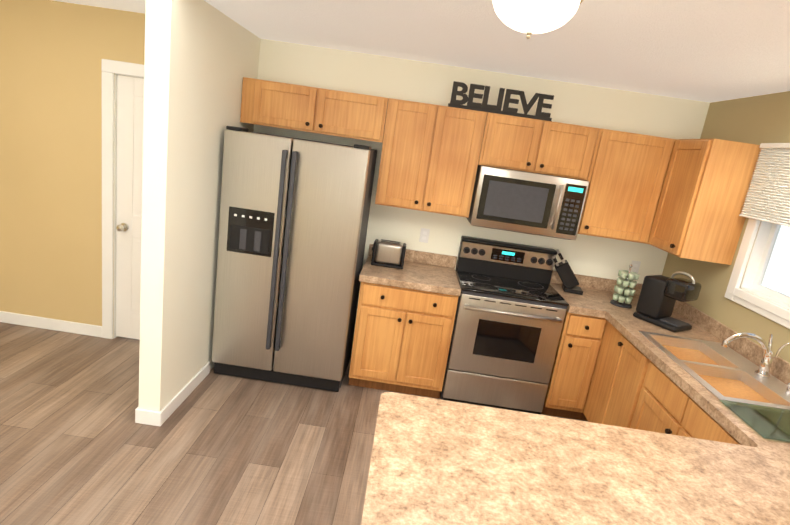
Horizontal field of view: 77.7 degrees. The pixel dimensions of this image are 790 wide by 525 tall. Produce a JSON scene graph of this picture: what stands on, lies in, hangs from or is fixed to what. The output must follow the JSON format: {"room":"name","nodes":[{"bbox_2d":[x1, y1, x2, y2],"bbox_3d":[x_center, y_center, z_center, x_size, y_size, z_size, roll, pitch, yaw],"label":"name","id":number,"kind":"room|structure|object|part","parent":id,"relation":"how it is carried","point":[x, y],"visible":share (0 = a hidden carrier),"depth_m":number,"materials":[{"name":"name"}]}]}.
{"room":"kitchen","nodes":[
{"label":"kitchen","id":0,"kind":"room"},
{"bbox_2d":[0,0,144,339],"bbox_3d":[-2.458,-0.624,3.703,2.270,2.460,0.156,8,14,1],"label":"wall","id":1,"kind":"structure","parent":0,"point":[71,116],"depth_m":3.65,"materials":[{"name":"yellow paint"}]},
{"bbox_2d":[0,311,101,336],"bbox_3d":[-3.037,0.459,3.960,1.375,0.095,0.014,8,14,1],"label":"baseboard","id":2,"kind":"structure","parent":1,"relation":"attached to","point":[5,317],"depth_m":3.95,"materials":[{"name":"white wood"}]},
{"bbox_3d":[-1.791,-0.365,3.753,0.855,2.125,0.118,8,14,1],"label":"trim","id":3,"kind":"part","parent":1,"relation":"part of","materials":[{"name":"white wood"}]},
{"bbox_2d":[138,0,259,411],"bbox_3d":[-1.285,-0.377,3.391,0.130,2.460,1.470,8,14,1],"label":"wall","id":4,"kind":"structure","parent":0,"point":[201,59],"depth_m":2.87,"materials":[{"name":"white paint"}]},
{"bbox_2d":[135,407,151,422],"bbox_3d":[-1.532,0.803,3.445,0.014,0.095,1.034,8,14,1],"label":"baseboard","id":5,"kind":"structure","parent":4,"relation":"attached to","point":[140,414],"depth_m":2.94,"materials":[{"name":"white wood"}]},
{"bbox_2d":[156,361,209,425],"bbox_3d":[-1.397,0.860,3.293,0.014,0.095,0.724,8,14,1],"label":"baseboard","id":6,"kind":"structure","parent":4,"relation":"attached to","point":[161,416],"depth_m":3.20,"materials":[{"name":"white wood"}]},
{"bbox_2d":[0,322,587,524],"bbox_3d":[-1.030,1.609,0.791,6.020,0.060,7.420,8,14,1],"label":"floor","id":7,"kind":"structure","parent":0,"point":[79,445],"depth_m":2.82,"materials":[{"name":"brown wood"}]},
{"bbox_2d":[212,126,376,391],"bbox_3d":[-0.746,-0.033,3.695,0.960,1.789,0.728,8,14,1],"label":"fridge","id":8,"kind":"object","parent":7,"relation":"on","point":[294,218],"visible":1,"depth_m":3.38,"materials":[{"name":"silver metal"}]},
{"bbox_2d":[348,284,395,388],"bbox_3d":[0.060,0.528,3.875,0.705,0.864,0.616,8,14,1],"label":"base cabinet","id":9,"kind":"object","parent":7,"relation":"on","point":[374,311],"depth_m":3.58,"materials":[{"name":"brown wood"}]},
{"bbox_2d":[361,260,789,524],"bbox_3d":[1.022,0.516,2.555,2.117,0.050,3.086,8,14,1],"label":"countertop","id":10,"kind":"structure","parent":9,"relation":"on","point":[654,447],"depth_m":1.74,"materials":[{"name":"beige stone"}]},
{"bbox_2d":[371,239,405,268],"bbox_3d":[-0.052,-0.072,3.811,0.262,0.187,0.160,8,14,1],"label":"toaster","id":11,"kind":"object","parent":10,"relation":"on","point":[388,253],"visible":1,"depth_m":3.74,"materials":[{"name":"silver plastic"}]},
{"bbox_2d":[551,249,582,294],"bbox_3d":[1.345,0.067,3.826,0.275,0.302,0.150,11,14,10],"label":"knife block","id":12,"kind":"object","parent":10,"relation":"on","point":[567,276],"visible":0.98,"depth_m":3.79,"materials":[{"name":"black plastic"}]},
{"bbox_2d":[610,265,639,307],"bbox_3d":[1.706,0.165,3.619,0.150,0.312,0.150,8,14,1],"label":"carousel","id":13,"kind":"object","parent":10,"relation":"on","point":[623,290],"visible":1,"depth_m":3.59,"materials":[{"name":"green plastic"}]},
{"bbox_2d":[633,271,700,331],"bbox_3d":[1.839,0.230,3.291,0.220,0.379,0.300,-1,16,-33],"label":"coffee maker","id":14,"kind":"object","parent":10,"relation":"on","point":[660,295],"visible":1,"depth_m":3.25,"materials":[{"name":"black plastic"}]},
{"bbox_2d":[636,328,789,409],"bbox_3d":[1.764,0.651,2.683,0.530,0.177,0.860,8,14,1],"label":"sink","id":15,"kind":"object","parent":10,"relation":"in","point":[726,373],"depth_m":2.65,"materials":[{"name":"silver metal"}]},
{"bbox_2d":[724,332,775,379],"bbox_3d":[1.874,0.480,2.610,0.278,0.218,0.095,8,14,1],"label":"faucet","id":16,"kind":"object","parent":10,"relation":"on","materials":[{"name":"silver metal"}]},
{"bbox_2d":[720,400,789,441],"bbox_3d":[1.669,0.692,2.090,0.400,0.010,0.300,8,14,1],"label":"board","id":17,"kind":"object","parent":10,"relation":"on","point":[772,423],"visible":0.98,"depth_m":2.12,"materials":[{"name":"green glass"}]},
{"bbox_2d":[772,343,789,395],"bbox_3d":[1.927,0.514,2.413,0.168,0.260,0.066,8,14,1],"label":"faucet","id":18,"kind":"object","parent":10,"relation":"on","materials":[{"name":"silver metal"}]},
{"bbox_2d":[440,236,568,414],"bbox_3d":[0.816,0.485,3.797,0.764,1.195,0.663,8,14,1],"label":"range","id":19,"kind":"object","parent":7,"relation":"on","point":[512,304],"visible":0.96,"depth_m":3.59,"materials":[{"name":"grey metal"}]},
{"bbox_2d":[53,0,789,102],"bbox_3d":[-0.679,-0.815,0.196,6.020,0.060,7.420,8,14,1],"label":"ceiling","id":20,"kind":"structure","parent":0,"point":[709,51],"depth_m":2.61,"materials":[{"name":"white paint"}]},
{"bbox_2d":[493,0,583,38],"bbox_3d":[0.495,-0.899,1.756,0.370,0.186,0.370,8,14,1],"label":"ceiling light","id":21,"kind":"object","parent":20,"relation":"attached to","point":[528,17],"visible":1,"depth_m":1.69,"materials":[{"name":"frosted white glass"},{"name":"brass"}]},
{"bbox_2d":[254,39,709,354],"bbox_3d":[0.487,-0.278,4.031,3.650,2.460,0.108,8,14,1],"label":"wall","id":22,"kind":"structure","parent":0,"point":[432,83],"depth_m":3.75,"materials":[{"name":"white paint"}]},
{"bbox_2d":[240,77,327,133],"bbox_3d":[-0.793,-1.155,3.651,0.600,0.310,0.350,8,14,1],"label":"upper cabinet","id":23,"kind":"object","parent":22,"relation":"attached to","point":[263,102],"depth_m":3.49,"materials":[{"name":"brown wood"}]},
{"bbox_2d":[324,89,387,144],"bbox_3d":[-0.338,-1.087,3.645,0.555,0.310,0.350,8,14,1],"label":"upper cabinet","id":24,"kind":"object","parent":22,"relation":"attached to","point":[348,115],"depth_m":3.48,"materials":[{"name":"brown wood"}]},
{"bbox_2d":[375,98,489,217],"bbox_3d":[0.257,-0.781,3.690,0.701,0.755,0.350,8,14,1],"label":"upper cabinet","id":25,"kind":"object","parent":22,"relation":"attached to","point":[431,154],"depth_m":3.52,"materials":[{"name":"brown wood"}]},
{"bbox_2d":[448,81,553,120],"bbox_3d":[0.755,-1.140,3.471,0.742,0.177,0.046,8,14,1],"label":"sign","id":26,"kind":"object","parent":25,"relation":"on","point":[483,106],"visible":1,"depth_m":3.47,"materials":[{"name":"metal"}]},
{"bbox_2d":[368,244,642,295],"bbox_3d":[0.968,0.068,4.030,2.392,0.100,0.018,8,14,1],"label":"backsplash","id":27,"kind":"structure","parent":22,"relation":"attached to","point":[416,257],"depth_m":4.02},
{"bbox_2d":[480,113,599,180],"bbox_3d":[1.023,-0.859,3.635,0.786,0.365,0.350,8,14,1],"label":"upper cabinet","id":28,"kind":"object","parent":22,"relation":"attached to","point":[510,142],"depth_m":3.47,"materials":[{"name":"brown wood"}]},
{"bbox_2d":[466,165,588,239],"bbox_3d":[0.964,-0.458,3.670,0.766,0.434,0.474,8,14,1],"label":"microwave","id":29,"kind":"object","parent":28,"relation":"attached to","point":[528,202],"visible":1,"depth_m":3.49,"materials":[{"name":"grey metal"}]},
{"bbox_2d":[577,128,667,242],"bbox_3d":[1.657,-0.567,3.645,0.545,0.755,0.407,8,14,1],"label":"upper cabinet","id":30,"kind":"object","parent":22,"relation":"attached to","point":[624,173],"depth_m":3.51,"materials":[{"name":"brown wood"}]},
{"bbox_2d":[662,91,789,362],"bbox_3d":[2.039,0.825,0.457,0.170,2.460,7.220,8,14,1],"label":"wall","id":31,"kind":"structure","parent":0,"point":[763,121],"depth_m":3.02,"materials":[{"name":"beige paint"}]},
{"bbox_2d":[640,138,761,264],"bbox_3d":[2.033,-0.428,3.301,0.412,0.755,0.446,8,14,1],"label":"upper cabinet","id":32,"kind":"object","parent":31,"relation":"attached to","point":[683,198],"depth_m":3.13,"materials":[{"name":"brown wood"}]},
{"bbox_2d":[673,300,789,379],"bbox_3d":[2.070,0.600,2.516,0.018,0.100,3.068,8,14,1],"label":"backsplash","id":33,"kind":"structure","parent":31,"relation":"attached to","point":[782,369],"depth_m":3.12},
{"bbox_2d":[724,218,789,328],"bbox_3d":[2.226,-0.118,2.565,0.128,0.970,1.010,8,14,1],"label":"window","id":34,"kind":"structure","parent":31,"relation":"in","point":[761,254],"depth_m":2.98,"materials":[{"name":"white wood"}]},
{"bbox_2d":[739,141,789,252],"bbox_3d":[2.181,-0.382,2.504,0.048,0.447,1.066,8,14,1],"label":"shade","id":35,"kind":"object","parent":34,"relation":"attached to","point":[768,197],"depth_m":2.85,"materials":[{"name":"white fabric"}]},
{"label":"outside","id":36,"kind":"structure","parent":0,"visible":0},
{"bbox_2d":[762,225,789,295],"bbox_3d":[16.728,-2.547,2.648,0.050,20.000,36.000,8,14,1],"label":"sky","id":37,"kind":"structure","parent":36,"point":[768,272],"depth_m":21.06,"materials":[{"name":"white"}]}
]}

